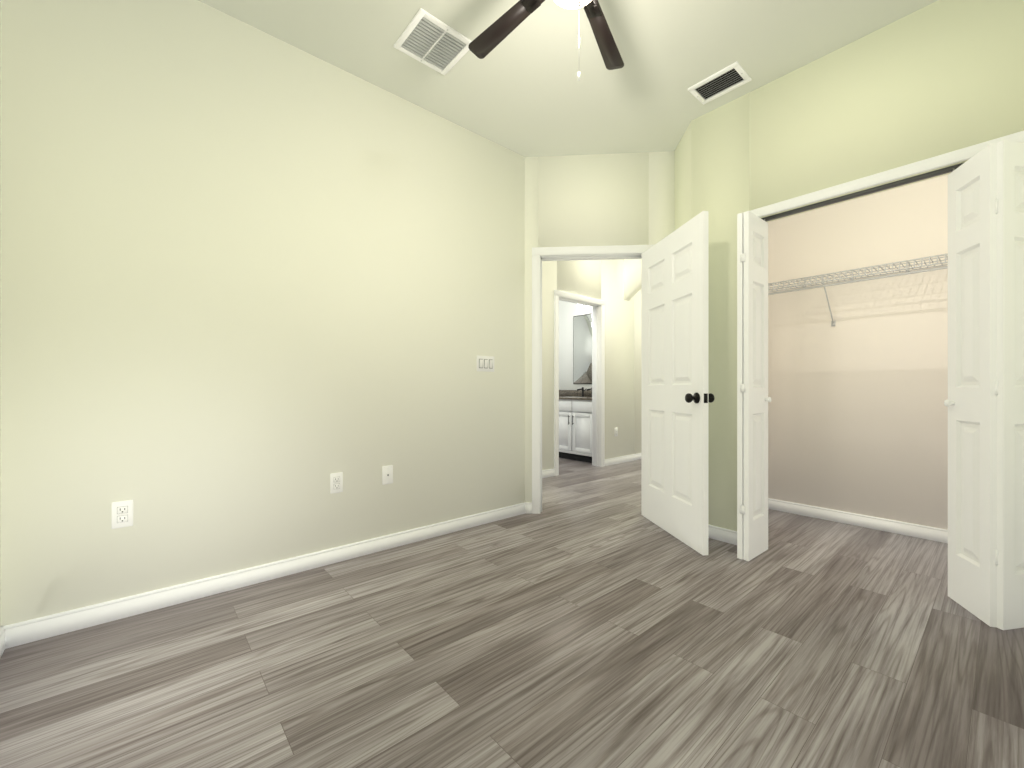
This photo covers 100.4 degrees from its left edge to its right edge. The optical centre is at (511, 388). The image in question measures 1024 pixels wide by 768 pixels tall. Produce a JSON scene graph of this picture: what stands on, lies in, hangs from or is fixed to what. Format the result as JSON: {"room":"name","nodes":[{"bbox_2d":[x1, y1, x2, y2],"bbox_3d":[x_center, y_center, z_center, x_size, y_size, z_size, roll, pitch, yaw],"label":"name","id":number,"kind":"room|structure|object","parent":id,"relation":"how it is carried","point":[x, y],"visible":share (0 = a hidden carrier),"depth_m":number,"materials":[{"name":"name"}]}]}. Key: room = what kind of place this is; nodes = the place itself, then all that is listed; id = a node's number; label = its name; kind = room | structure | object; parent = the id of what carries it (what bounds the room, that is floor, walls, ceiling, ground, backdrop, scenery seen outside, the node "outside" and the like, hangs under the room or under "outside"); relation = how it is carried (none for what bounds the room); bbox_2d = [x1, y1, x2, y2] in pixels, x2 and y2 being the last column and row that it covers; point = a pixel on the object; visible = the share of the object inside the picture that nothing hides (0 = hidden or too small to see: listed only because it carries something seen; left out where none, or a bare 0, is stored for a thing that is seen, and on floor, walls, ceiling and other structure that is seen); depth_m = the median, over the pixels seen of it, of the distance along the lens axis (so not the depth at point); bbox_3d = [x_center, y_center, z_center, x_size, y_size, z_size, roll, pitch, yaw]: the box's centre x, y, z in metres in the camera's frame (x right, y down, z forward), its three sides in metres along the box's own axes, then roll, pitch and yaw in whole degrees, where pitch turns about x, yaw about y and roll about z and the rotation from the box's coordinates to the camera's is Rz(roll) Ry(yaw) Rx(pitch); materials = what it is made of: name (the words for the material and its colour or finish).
{"room":"empty bedroom","nodes":[
{"label":"empty bedroom","id":0,"kind":"room"},
{"bbox_2d":[0,0,0,626],"bbox_3d":[-1.065,-0.425,0.507,0.120,2.850,3.120,0,0,-41],"label":"wall","id":1,"kind":"structure","parent":0,"point":[0,313],"depth_m":1.63,"materials":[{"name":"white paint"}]},
{"bbox_2d":[1,0,524,625],"bbox_3d":[-0.995,-0.425,2.549,2.895,2.850,0.120,0,0,-41],"label":"wall","id":2,"kind":"structure","parent":0,"point":[257,288],"depth_m":2.11,"materials":[{"name":"white paint"}]},
{"bbox_2d":[111,500,132,528],"bbox_3d":[-1.697,0.550,1.859,0.070,0.115,0.008,0,0,-41],"label":"electrical outlet","id":3,"kind":"object","parent":2,"relation":"attached to","point":[121,514],"visible":1,"depth_m":1.86,"materials":[{"name":"white plastic"}]},
{"bbox_2d":[330,472,342,493],"bbox_3d":[-1.008,0.545,2.454,0.070,0.115,0.008,0,0,-41],"label":"electrical outlet","id":4,"kind":"object","parent":2,"relation":"attached to","point":[336,482],"visible":1,"depth_m":2.45,"materials":[{"name":"white plastic"}]},
{"bbox_2d":[0,502,736,657],"bbox_3d":[0.325,0.958,1.707,3.552,0.085,2.880,0,0,-41],"label":"baseboard","id":5,"kind":"structure","parent":2,"relation":"attached to","point":[29,631],"depth_m":2.11,"materials":[{"name":"white wood"}]},
{"bbox_2d":[382,465,392,484],"bbox_3d":[-0.772,0.540,2.654,0.070,0.115,0.012,0,0,-41],"label":"outlet","id":6,"kind":"object","parent":2,"relation":"attached to","point":[387,474],"visible":1,"depth_m":2.65,"materials":[{"name":"white plastic"}]},
{"bbox_2d":[477,355,493,371],"bbox_3d":[-0.193,-0.180,3.154,0.164,0.115,0.012,0,0,-41],"label":"switch plate","id":7,"kind":"object","parent":2,"relation":"attached to","point":[485,363],"visible":1,"depth_m":3.15,"materials":[{"name":"white plastic"}]},
{"bbox_2d":[0,458,1023,767],"bbox_3d":[0.632,1.050,3.782,7.300,0.100,6.100,0,0,-41],"label":"floor","id":8,"kind":"structure","parent":0,"point":[590,616],"depth_m":1.55,"materials":[{"name":"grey wood"}]},
{"bbox_2d":[559,387,591,462],"bbox_3d":[0.869,0.492,6.183,0.598,1.015,1.215,0,0,-41],"label":"bathroom vanity","id":9,"kind":"object","parent":8,"relation":"on","point":[575,424],"visible":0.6,"depth_m":5.83,"materials":[{"name":"white wood"}]},
{"bbox_2d":[198,0,937,156],"bbox_3d":[0.632,-1.900,3.782,7.300,0.100,6.100,0,0,-41],"label":"ceiling","id":10,"kind":"structure","parent":0,"point":[521,90],"depth_m":2.37,"materials":[{"name":"white paint"}]},
{"bbox_2d":[394,8,471,75],"bbox_3d":[-0.420,-1.843,2.293,0.320,0.013,0.300,0,0,-41],"label":"ceiling vent","id":11,"kind":"object","parent":10,"relation":"in","point":[431,41],"visible":0.98,"depth_m":2.28,"materials":[{"name":"white metal"}]},
{"bbox_2d":[468,0,623,80],"bbox_3d":[0.207,-1.538,1.660,1.185,0.625,1.148,0,0,-41],"label":"ceiling fan","id":12,"kind":"object","parent":10,"relation":"hanging from","point":[486,42],"visible":1,"depth_m":1.93,"materials":[{"name":"brown wood"}]},
{"bbox_2d":[688,61,750,104],"bbox_3d":[1.257,-1.843,2.591,0.210,0.013,0.290,0,0,-41],"label":"ceiling vent","id":13,"kind":"object","parent":10,"relation":"in","point":[731,77],"visible":1,"depth_m":2.58,"materials":[{"name":"white metal"}]},
{"bbox_2d":[559,300,591,389],"bbox_3d":[0.952,-0.425,6.641,0.120,2.850,1.830,0,0,-41],"label":"wall","id":14,"kind":"structure","parent":0,"point":[568,311],"depth_m":6.65,"materials":[{"name":"white paint"}]},
{"bbox_2d":[573,313,591,383],"bbox_3d":[1.177,-0.580,6.274,0.016,1.040,0.720,0,0,-41],"label":"bathroom mirror","id":15,"kind":"object","parent":14,"relation":"attached to","point":[582,349],"visible":0.44,"depth_m":6.40,"materials":[{"name":"grey mirror"}]},
{"bbox_2d":[577,304,591,310],"bbox_3d":[1.140,-1.225,6.235,0.124,0.150,0.550,0,0,-41],"label":"wall lamp","id":16,"kind":"object","parent":14,"relation":"attached to","point":[580,307],"visible":0.4,"depth_m":6.32,"materials":[{"name":"silver metal"}]},
{"bbox_2d":[542,259,640,469],"bbox_3d":[0.522,-0.425,4.981,5.500,2.850,0.120,0,0,-41],"label":"wall","id":17,"kind":"structure","parent":0,"point":[600,279],"depth_m":5.56,"materials":[{"name":"white paint"}]},
{"bbox_2d":[554,290,604,475],"bbox_3d":[0.787,-0.060,5.210,0.920,2.120,0.152,0,0,-41],"label":"door frame","id":18,"kind":"structure","parent":17,"relation":"attached to","point":[598,381],"depth_m":5.42,"materials":[{"name":"white wood"}]},
{"bbox_2d":[542,453,640,477],"bbox_3d":[0.565,0.958,4.931,5.500,0.085,0.013,0,0,-41],"label":"baseboard","id":19,"kind":"structure","parent":17,"relation":"attached to","point":[608,462],"depth_m":5.60,"materials":[{"name":"white wood"}]},
{"bbox_2d":[614,428,617,436],"bbox_3d":[1.374,0.580,5.632,0.070,0.115,0.008,0,0,-41],"label":"outlet","id":20,"kind":"object","parent":17,"relation":"attached to","point":[615,431],"visible":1,"depth_m":5.62,"materials":[{"name":"white plastic"}]},
{"bbox_2d":[525,151,674,501],"bbox_3d":[0.665,-0.425,3.436,1.220,2.850,0.120,0,0,4],"label":"wall","id":21,"kind":"structure","parent":0,"point":[603,199],"depth_m":3.38,"materials":[{"name":"white paint"}]},
{"bbox_2d":[532,245,652,513],"bbox_3d":[0.645,-0.060,3.437,0.964,2.120,0.152,0,0,4],"label":"door frame","id":22,"kind":"structure","parent":21,"relation":"attached to","point":[541,254],"depth_m":3.39,"materials":[{"name":"white wood"}]},
{"bbox_2d":[641,211,714,555],"bbox_3d":[1.080,-0.029,2.921,0.515,2.038,0.712,0,0,-41],"label":"entry door","id":23,"kind":"structure","parent":21,"relation":"in","point":[676,397],"depth_m":2.82,"materials":[{"name":"white wood"}]},
{"bbox_2d":[624,259,640,300],"bbox_3d":[2.144,-1.520,5.107,0.120,0.660,1.810,0,0,-41],"label":"wall","id":24,"kind":"structure","parent":0,"point":[632,277],"depth_m":5.67,"materials":[{"name":"white paint"}]},
{"bbox_2d":[675,122,690,229],"bbox_3d":[1.319,-0.425,3.197,0.120,2.850,0.500,0,0,4],"label":"wall","id":25,"kind":"structure","parent":0,"point":[682,182],"depth_m":3.12,"materials":[{"name":"beige paint"}]},
{"bbox_2d":[691,0,1023,530],"bbox_3d":[1.869,-0.425,2.316,0.120,2.850,1.784,0,0,-41],"label":"wall","id":26,"kind":"structure","parent":0,"point":[938,77],"depth_m":2.32,"materials":[{"name":"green paint"}]},
{"bbox_2d":[737,211,770,560],"bbox_3d":[1.448,-0.023,2.540,0.295,2.022,0.106,0,0,-41],"label":"bifold door","id":27,"kind":"structure","parent":26,"relation":"in","point":[753,399],"depth_m":2.48,"materials":[{"name":"white wood"}]},
{"bbox_2d":[761,162,964,221],"bbox_3d":[1.904,-1.040,2.238,0.026,0.020,1.176,0,0,-41],"label":"door track","id":28,"kind":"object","parent":26,"relation":"attached to","point":[942,171],"depth_m":2.25,"materials":[{"name":"grey metal"}]},
{"bbox_2d":[750,131,1023,221],"bbox_3d":[1.918,-0.052,2.250,0.136,2.105,1.310,0,0,-41],"label":"trim","id":29,"kind":"structure","parent":26,"relation":"attached to","point":[949,158],"depth_m":2.17,"materials":[{"name":"white wood"}]},
{"bbox_2d":[944,140,1023,629],"bbox_3d":[2.085,-0.023,1.840,0.253,2.022,0.322,0,0,-41],"label":"bifold door","id":30,"kind":"structure","parent":26,"relation":"in","point":[984,402],"depth_m":1.78,"materials":[{"name":"white wood"}]},
{"bbox_2d":[767,174,948,529],"bbox_3d":[2.668,-0.425,3.016,0.120,2.850,2.040,0,0,-41],"label":"wall","id":31,"kind":"structure","parent":0,"point":[858,412],"depth_m":3.08,"materials":[{"name":"white paint"}]},
{"bbox_2d":[768,498,947,542],"bbox_3d":[2.617,0.958,2.972,0.013,0.085,1.800,0,0,-41],"label":"baseboard","id":32,"kind":"structure","parent":31,"relation":"attached to","point":[911,529],"depth_m":3.06,"materials":[{"name":"white wood"}]},
{"bbox_2d":[768,253,947,325],"bbox_3d":[2.502,-0.636,2.875,0.313,0.343,1.791,0,0,-41],"label":"wire shelf","id":33,"kind":"object","parent":31,"relation":"attached to","point":[852,278],"visible":0.5,"depth_m":2.90,"materials":[{"name":"grey metal"}]}
]}

